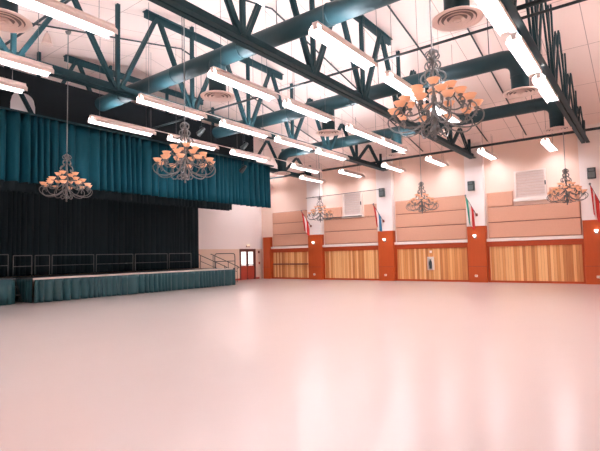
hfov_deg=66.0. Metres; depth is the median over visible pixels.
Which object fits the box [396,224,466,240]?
acoustic panel
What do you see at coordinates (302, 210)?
trim
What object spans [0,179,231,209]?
curtain
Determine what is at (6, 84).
strip light
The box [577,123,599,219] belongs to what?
pillar
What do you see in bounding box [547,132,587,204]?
chandelier
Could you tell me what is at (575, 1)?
pipe
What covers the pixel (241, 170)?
spotlight
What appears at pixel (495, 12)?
strip light
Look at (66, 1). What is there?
pipe
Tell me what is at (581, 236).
trim
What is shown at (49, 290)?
stage skirt
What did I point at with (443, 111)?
strip light
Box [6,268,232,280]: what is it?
stage platform
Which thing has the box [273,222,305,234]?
acoustic panel
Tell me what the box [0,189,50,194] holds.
curtain
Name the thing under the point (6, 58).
strip light
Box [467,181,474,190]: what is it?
wall speaker
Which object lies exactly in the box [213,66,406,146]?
rail
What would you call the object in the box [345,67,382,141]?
strip light
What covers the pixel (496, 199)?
acoustic panel
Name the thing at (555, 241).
trim
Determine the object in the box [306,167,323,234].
pillar
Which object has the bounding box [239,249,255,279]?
door
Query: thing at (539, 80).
strip light
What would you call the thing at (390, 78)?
strip light
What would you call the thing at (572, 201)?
trim
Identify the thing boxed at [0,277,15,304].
platform
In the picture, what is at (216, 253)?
guard rail
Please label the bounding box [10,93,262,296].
wall
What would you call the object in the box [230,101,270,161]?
strip light
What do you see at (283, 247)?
trim
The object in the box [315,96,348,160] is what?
strip light
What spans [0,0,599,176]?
ceiling
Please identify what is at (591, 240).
pillar
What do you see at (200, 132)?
spotlight
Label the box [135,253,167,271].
railing
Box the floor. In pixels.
[0,278,599,450]
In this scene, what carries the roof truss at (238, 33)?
attached to the ceiling
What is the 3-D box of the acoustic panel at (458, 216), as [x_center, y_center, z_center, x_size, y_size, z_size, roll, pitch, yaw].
[7.168,-0.349,25.552,4.000,0.735,0.105,-4,-5,37]
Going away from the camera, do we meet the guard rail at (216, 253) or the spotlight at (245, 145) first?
the spotlight at (245, 145)
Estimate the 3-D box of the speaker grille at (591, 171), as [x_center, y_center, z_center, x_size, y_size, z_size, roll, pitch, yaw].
[12.978,-2.345,20.599,0.260,0.400,0.010,-4,-5,37]
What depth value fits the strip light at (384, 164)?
24.96 m
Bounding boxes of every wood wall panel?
[273,252,308,277]
[325,250,378,278]
[397,247,467,279]
[490,244,583,281]
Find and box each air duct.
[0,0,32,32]
[95,0,483,110]
[212,20,538,137]
[273,78,571,174]
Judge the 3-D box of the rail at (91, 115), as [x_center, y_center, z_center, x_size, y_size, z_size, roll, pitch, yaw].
[-2.847,-3.376,20.499,0.025,0.025,13.350,-4,-5,37]
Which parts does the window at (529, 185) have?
pane, sill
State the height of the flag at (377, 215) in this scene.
1.668 m
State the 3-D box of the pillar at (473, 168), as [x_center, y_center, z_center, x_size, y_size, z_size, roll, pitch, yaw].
[9.096,-2.124,24.048,0.920,4.331,0.330,-4,-5,37]
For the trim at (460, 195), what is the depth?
25.59 m
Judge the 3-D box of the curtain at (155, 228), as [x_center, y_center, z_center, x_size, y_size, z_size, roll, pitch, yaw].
[-7.500,-0.368,25.926,0.166,5.640,4.536,-4,-5,37]
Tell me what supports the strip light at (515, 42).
hanging from the ceiling
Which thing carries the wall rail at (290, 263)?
attached to the wood wall panel at (299, 271)
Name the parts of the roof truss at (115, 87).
web post, web post, web post, web post, web post, web post, web post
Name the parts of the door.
pane, pane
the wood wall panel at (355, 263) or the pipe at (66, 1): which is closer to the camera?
the pipe at (66, 1)
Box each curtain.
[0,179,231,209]
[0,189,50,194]
[0,191,39,276]
[39,194,130,274]
[88,197,229,210]
[130,202,198,270]
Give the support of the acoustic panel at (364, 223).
attached to the wall at (288, 194)
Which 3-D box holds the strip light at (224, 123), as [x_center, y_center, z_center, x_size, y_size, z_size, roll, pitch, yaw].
[-1.994,-5.309,17.035,0.330,3.777,2.420,-4,-5,37]
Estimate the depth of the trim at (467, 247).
26.54 m
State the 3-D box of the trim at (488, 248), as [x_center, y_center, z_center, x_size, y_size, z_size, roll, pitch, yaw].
[11.308,1.821,22.323,4.240,1.700,0.130,-4,-5,37]
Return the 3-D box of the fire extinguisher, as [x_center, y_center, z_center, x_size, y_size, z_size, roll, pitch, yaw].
[7.152,2.073,25.304,0.340,0.720,0.168,-4,-5,37]
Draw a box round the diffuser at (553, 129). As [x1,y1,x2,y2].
[543,126,571,132]
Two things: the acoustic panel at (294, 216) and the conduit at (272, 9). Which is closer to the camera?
the conduit at (272, 9)
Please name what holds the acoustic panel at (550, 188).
attached to the wall at (288, 194)
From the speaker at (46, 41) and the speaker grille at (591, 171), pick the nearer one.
the speaker at (46, 41)
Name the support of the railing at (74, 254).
on the stage platform at (45, 277)
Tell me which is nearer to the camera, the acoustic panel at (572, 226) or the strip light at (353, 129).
the strip light at (353, 129)
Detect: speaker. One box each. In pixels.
[41,32,52,46]
[379,188,384,196]
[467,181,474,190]
[587,167,595,178]
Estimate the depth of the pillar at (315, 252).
29.72 m
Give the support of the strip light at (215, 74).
hanging from the ceiling
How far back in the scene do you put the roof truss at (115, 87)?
14.94 m
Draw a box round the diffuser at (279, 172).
[273,171,290,174]
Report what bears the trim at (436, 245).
attached to the wall at (288, 194)
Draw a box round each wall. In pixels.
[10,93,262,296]
[261,130,582,277]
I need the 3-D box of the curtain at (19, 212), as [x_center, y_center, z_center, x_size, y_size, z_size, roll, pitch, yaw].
[-12.889,-0.705,18.760,0.154,5.640,4.390,-4,-5,37]
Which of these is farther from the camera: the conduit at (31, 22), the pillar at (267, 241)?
the pillar at (267, 241)
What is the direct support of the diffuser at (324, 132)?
attached to the air duct at (520, 88)
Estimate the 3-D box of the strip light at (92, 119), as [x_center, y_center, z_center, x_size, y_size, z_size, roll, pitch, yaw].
[-6.211,-5.123,16.319,0.330,3.501,2.420,-4,-5,37]
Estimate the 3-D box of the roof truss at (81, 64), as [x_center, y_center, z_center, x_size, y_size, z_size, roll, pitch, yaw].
[-6.830,-4.907,19.731,0.330,3.040,25.880,-4,-5,37]
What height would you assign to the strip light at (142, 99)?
3.469 m
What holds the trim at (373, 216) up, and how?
attached to the wall at (288, 194)
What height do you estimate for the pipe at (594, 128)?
0.485 m
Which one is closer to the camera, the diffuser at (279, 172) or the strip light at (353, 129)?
the strip light at (353, 129)
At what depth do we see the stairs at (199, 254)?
28.09 m
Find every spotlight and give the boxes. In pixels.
[196,102,205,136]
[239,157,246,172]
[240,105,247,150]
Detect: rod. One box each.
[310,189,378,197]
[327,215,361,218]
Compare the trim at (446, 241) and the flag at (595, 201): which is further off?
the trim at (446, 241)
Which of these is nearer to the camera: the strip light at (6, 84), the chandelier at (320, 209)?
the strip light at (6, 84)
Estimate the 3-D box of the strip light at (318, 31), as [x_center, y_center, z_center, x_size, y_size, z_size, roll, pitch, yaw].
[0.998,-5.619,10.536,0.330,3.437,2.420,-4,-5,37]
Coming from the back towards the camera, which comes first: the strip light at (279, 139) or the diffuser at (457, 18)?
the strip light at (279, 139)
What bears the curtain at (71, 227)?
hanging from the pipe
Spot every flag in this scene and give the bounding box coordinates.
[301,210,311,235]
[373,203,384,231]
[464,195,477,229]
[589,183,599,221]
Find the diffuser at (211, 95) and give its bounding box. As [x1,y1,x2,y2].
[200,90,234,101]
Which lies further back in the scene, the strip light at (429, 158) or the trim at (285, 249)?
the trim at (285, 249)
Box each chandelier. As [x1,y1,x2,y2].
[39,31,92,201]
[152,18,215,182]
[307,154,332,221]
[387,0,484,139]
[406,134,438,213]
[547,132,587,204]
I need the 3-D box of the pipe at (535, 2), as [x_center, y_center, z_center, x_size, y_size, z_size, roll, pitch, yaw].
[6.377,-6.253,8.770,5.580,3.019,0.134,-4,-5,37]
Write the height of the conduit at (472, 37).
2.752 m
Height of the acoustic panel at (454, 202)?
0.735 m
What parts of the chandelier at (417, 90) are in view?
lamp shade, lamp shade, lamp shade, lamp shade, arm, lamp shade, arm, arm, arm, lamp shade, lamp shade, arm, lamp shade, arm, arm, arm, lamp shade, arm, suspension rod, lamp shade, arm, lamp shade, arm, arm, arm, lamp shade, lamp shade, lamp shade, arm, arm, arm, arm, lamp shade, arm, lamp shade, lamp shade, lamp shade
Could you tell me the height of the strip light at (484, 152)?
2.823 m
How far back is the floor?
6.51 m
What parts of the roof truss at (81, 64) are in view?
web post, web post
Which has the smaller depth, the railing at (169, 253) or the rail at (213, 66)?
the rail at (213, 66)
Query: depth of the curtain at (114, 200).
24.15 m
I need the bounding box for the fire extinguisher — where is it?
[427,257,434,269]
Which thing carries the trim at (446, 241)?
attached to the wall at (288, 194)
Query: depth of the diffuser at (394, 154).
21.14 m
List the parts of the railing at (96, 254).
rail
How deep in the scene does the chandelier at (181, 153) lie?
11.53 m
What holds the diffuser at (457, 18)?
attached to the air duct at (457, 15)
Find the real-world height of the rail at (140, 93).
0.025 m
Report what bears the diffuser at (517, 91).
attached to the air duct at (520, 88)
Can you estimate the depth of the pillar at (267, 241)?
32.21 m
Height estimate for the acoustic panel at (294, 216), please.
0.735 m
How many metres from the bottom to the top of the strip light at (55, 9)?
2.823 m
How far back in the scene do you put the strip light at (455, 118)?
16.15 m
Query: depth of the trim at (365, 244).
28.37 m
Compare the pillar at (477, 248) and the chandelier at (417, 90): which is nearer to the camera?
the chandelier at (417, 90)
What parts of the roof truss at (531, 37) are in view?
web post, web post, web post, web post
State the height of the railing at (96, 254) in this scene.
0.916 m
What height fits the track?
0.057 m
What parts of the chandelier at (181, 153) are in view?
lamp shade, lamp shade, arm, arm, arm, arm, lamp shade, lamp shade, arm, suspension rod, lamp shade, arm, lamp shade, arm, arm, lamp shade, arm, arm, lamp shade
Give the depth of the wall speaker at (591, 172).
20.60 m
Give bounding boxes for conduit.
[31,22,318,141]
[246,0,422,151]
[387,5,487,140]
[466,28,526,134]
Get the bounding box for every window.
[342,192,363,217]
[513,168,548,201]
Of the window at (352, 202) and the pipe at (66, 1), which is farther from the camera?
the window at (352, 202)
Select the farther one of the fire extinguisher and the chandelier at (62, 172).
the fire extinguisher
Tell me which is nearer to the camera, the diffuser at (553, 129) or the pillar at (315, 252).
the diffuser at (553, 129)
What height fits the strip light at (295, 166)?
2.823 m
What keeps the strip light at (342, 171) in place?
hanging from the ceiling
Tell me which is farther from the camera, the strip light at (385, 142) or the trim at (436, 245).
the trim at (436, 245)
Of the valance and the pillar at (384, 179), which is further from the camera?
the pillar at (384, 179)
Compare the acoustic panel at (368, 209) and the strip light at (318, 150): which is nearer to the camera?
the strip light at (318, 150)
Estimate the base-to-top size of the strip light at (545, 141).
2.823 m
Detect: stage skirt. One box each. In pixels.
[15,279,31,302]
[34,269,234,302]
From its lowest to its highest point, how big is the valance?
2.301 m
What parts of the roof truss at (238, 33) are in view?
web post, web post, web post, web post, web post, web post, web post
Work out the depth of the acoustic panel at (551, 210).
22.34 m
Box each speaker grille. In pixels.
[468,182,472,189]
[588,168,594,177]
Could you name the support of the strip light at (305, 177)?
hanging from the ceiling
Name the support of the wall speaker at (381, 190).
attached to the wall at (288, 194)
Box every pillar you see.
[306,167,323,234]
[308,234,323,279]
[375,157,394,230]
[378,231,395,280]
[463,142,486,226]
[467,226,488,282]
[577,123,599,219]
[582,220,599,283]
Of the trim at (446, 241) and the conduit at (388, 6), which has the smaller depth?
the conduit at (388, 6)
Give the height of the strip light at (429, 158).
2.823 m
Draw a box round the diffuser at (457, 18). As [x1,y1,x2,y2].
[432,5,483,31]
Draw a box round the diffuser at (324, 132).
[316,129,341,136]
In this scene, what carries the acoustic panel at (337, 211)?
attached to the wall at (288, 194)
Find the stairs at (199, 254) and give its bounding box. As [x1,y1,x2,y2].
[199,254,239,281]
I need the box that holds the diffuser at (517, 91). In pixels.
[502,86,538,98]
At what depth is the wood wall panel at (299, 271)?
31.23 m
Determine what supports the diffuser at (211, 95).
attached to the air duct at (457, 15)
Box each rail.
[91,115,320,169]
[140,93,347,156]
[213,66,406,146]
[214,253,235,282]
[290,263,307,264]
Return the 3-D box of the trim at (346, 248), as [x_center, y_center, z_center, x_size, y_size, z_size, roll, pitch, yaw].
[3.144,2.312,28.435,4.020,2.060,0.150,-4,-5,37]
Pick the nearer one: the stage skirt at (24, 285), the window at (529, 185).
the stage skirt at (24, 285)
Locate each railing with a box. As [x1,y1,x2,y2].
[0,254,8,276]
[12,255,32,277]
[34,255,49,276]
[51,254,93,275]
[95,254,129,273]
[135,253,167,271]
[169,253,190,269]
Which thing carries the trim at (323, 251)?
attached to the wall at (288, 194)
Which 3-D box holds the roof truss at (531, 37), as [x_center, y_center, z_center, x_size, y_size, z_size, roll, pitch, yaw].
[5.152,-5.745,10.746,0.330,3.040,25.880,-4,-5,37]
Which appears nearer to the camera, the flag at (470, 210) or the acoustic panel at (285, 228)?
the flag at (470, 210)
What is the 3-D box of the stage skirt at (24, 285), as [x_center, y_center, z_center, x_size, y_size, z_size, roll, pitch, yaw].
[-10.746,2.527,17.965,1.436,0.885,0.095,-4,-5,37]
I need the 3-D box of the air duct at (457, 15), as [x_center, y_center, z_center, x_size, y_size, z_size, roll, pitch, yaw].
[-1.883,-5.270,12.689,13.180,3.352,0.960,-4,-5,37]
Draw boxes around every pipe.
[5,0,70,44]
[132,0,586,134]
[270,127,599,178]
[486,0,550,19]
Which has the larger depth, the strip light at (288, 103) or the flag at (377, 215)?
the flag at (377, 215)
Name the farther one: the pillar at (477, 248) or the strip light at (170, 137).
the pillar at (477, 248)
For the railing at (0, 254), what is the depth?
18.87 m
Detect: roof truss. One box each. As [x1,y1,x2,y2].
[0,0,387,170]
[3,51,313,177]
[148,0,475,158]
[500,0,589,143]
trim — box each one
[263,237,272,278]
[271,246,307,248]
[271,248,308,278]
[278,210,304,245]
[322,243,377,246]
[323,245,378,279]
[323,251,378,277]
[325,216,377,244]
[394,240,467,244]
[395,242,468,281]
[395,247,468,279]
[396,195,465,241]
[487,235,582,241]
[487,239,585,283]
[487,244,585,281]
[488,201,581,237]
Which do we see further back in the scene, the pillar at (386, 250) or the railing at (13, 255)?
the pillar at (386, 250)
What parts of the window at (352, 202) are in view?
pane, sill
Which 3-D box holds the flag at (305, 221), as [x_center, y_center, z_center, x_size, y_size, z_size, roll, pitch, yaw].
[0.419,-0.171,29.985,0.731,1.668,0.169,-1,-4,-12]
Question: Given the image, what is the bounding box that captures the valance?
[0,109,270,207]
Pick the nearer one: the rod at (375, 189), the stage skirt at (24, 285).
the stage skirt at (24, 285)
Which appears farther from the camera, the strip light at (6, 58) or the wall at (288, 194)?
the wall at (288, 194)
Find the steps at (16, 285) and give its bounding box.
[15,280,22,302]
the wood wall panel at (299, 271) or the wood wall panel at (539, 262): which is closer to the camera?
the wood wall panel at (539, 262)
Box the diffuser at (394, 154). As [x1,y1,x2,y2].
[386,152,407,157]
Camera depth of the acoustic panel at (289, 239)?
31.31 m
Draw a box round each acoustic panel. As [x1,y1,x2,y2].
[272,210,306,223]
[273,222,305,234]
[273,233,307,245]
[324,207,341,219]
[324,217,376,231]
[324,229,377,243]
[364,204,376,216]
[395,195,465,213]
[396,210,466,227]
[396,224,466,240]
[487,191,513,207]
[488,201,580,221]
[488,218,581,237]
[549,185,579,202]
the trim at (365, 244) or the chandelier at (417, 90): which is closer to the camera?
the chandelier at (417, 90)
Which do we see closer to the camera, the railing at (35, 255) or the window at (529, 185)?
the railing at (35, 255)
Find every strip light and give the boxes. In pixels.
[0,12,53,76]
[0,67,27,93]
[8,0,117,38]
[88,106,155,136]
[136,2,206,120]
[167,102,218,150]
[208,3,278,100]
[219,22,271,138]
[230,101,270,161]
[253,0,277,6]
[274,69,315,150]
[282,41,334,122]
[291,148,321,172]
[299,171,325,182]
[308,0,377,70]
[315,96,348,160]
[338,161,364,177]
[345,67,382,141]
[377,137,408,151]
[381,156,405,171]
[382,0,428,102]
[425,146,448,166]
[430,100,447,115]
[449,114,461,122]
[475,0,516,36]
[477,123,497,159]
[506,7,541,76]
[532,7,559,103]
[541,123,557,152]
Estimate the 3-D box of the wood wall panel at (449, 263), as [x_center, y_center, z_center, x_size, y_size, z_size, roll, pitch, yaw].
[7.219,2.108,25.407,3.980,1.700,0.080,-4,-5,37]
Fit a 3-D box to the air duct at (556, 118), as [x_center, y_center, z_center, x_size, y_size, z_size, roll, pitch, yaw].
[4.307,-4.291,21.387,14.260,2.228,0.960,-4,-5,37]
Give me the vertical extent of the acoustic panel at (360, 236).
0.760 m
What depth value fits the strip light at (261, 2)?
8.36 m
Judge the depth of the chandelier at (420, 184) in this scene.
22.25 m
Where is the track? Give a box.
[0,106,273,166]
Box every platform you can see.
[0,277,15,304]
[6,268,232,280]
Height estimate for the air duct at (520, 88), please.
3.362 m

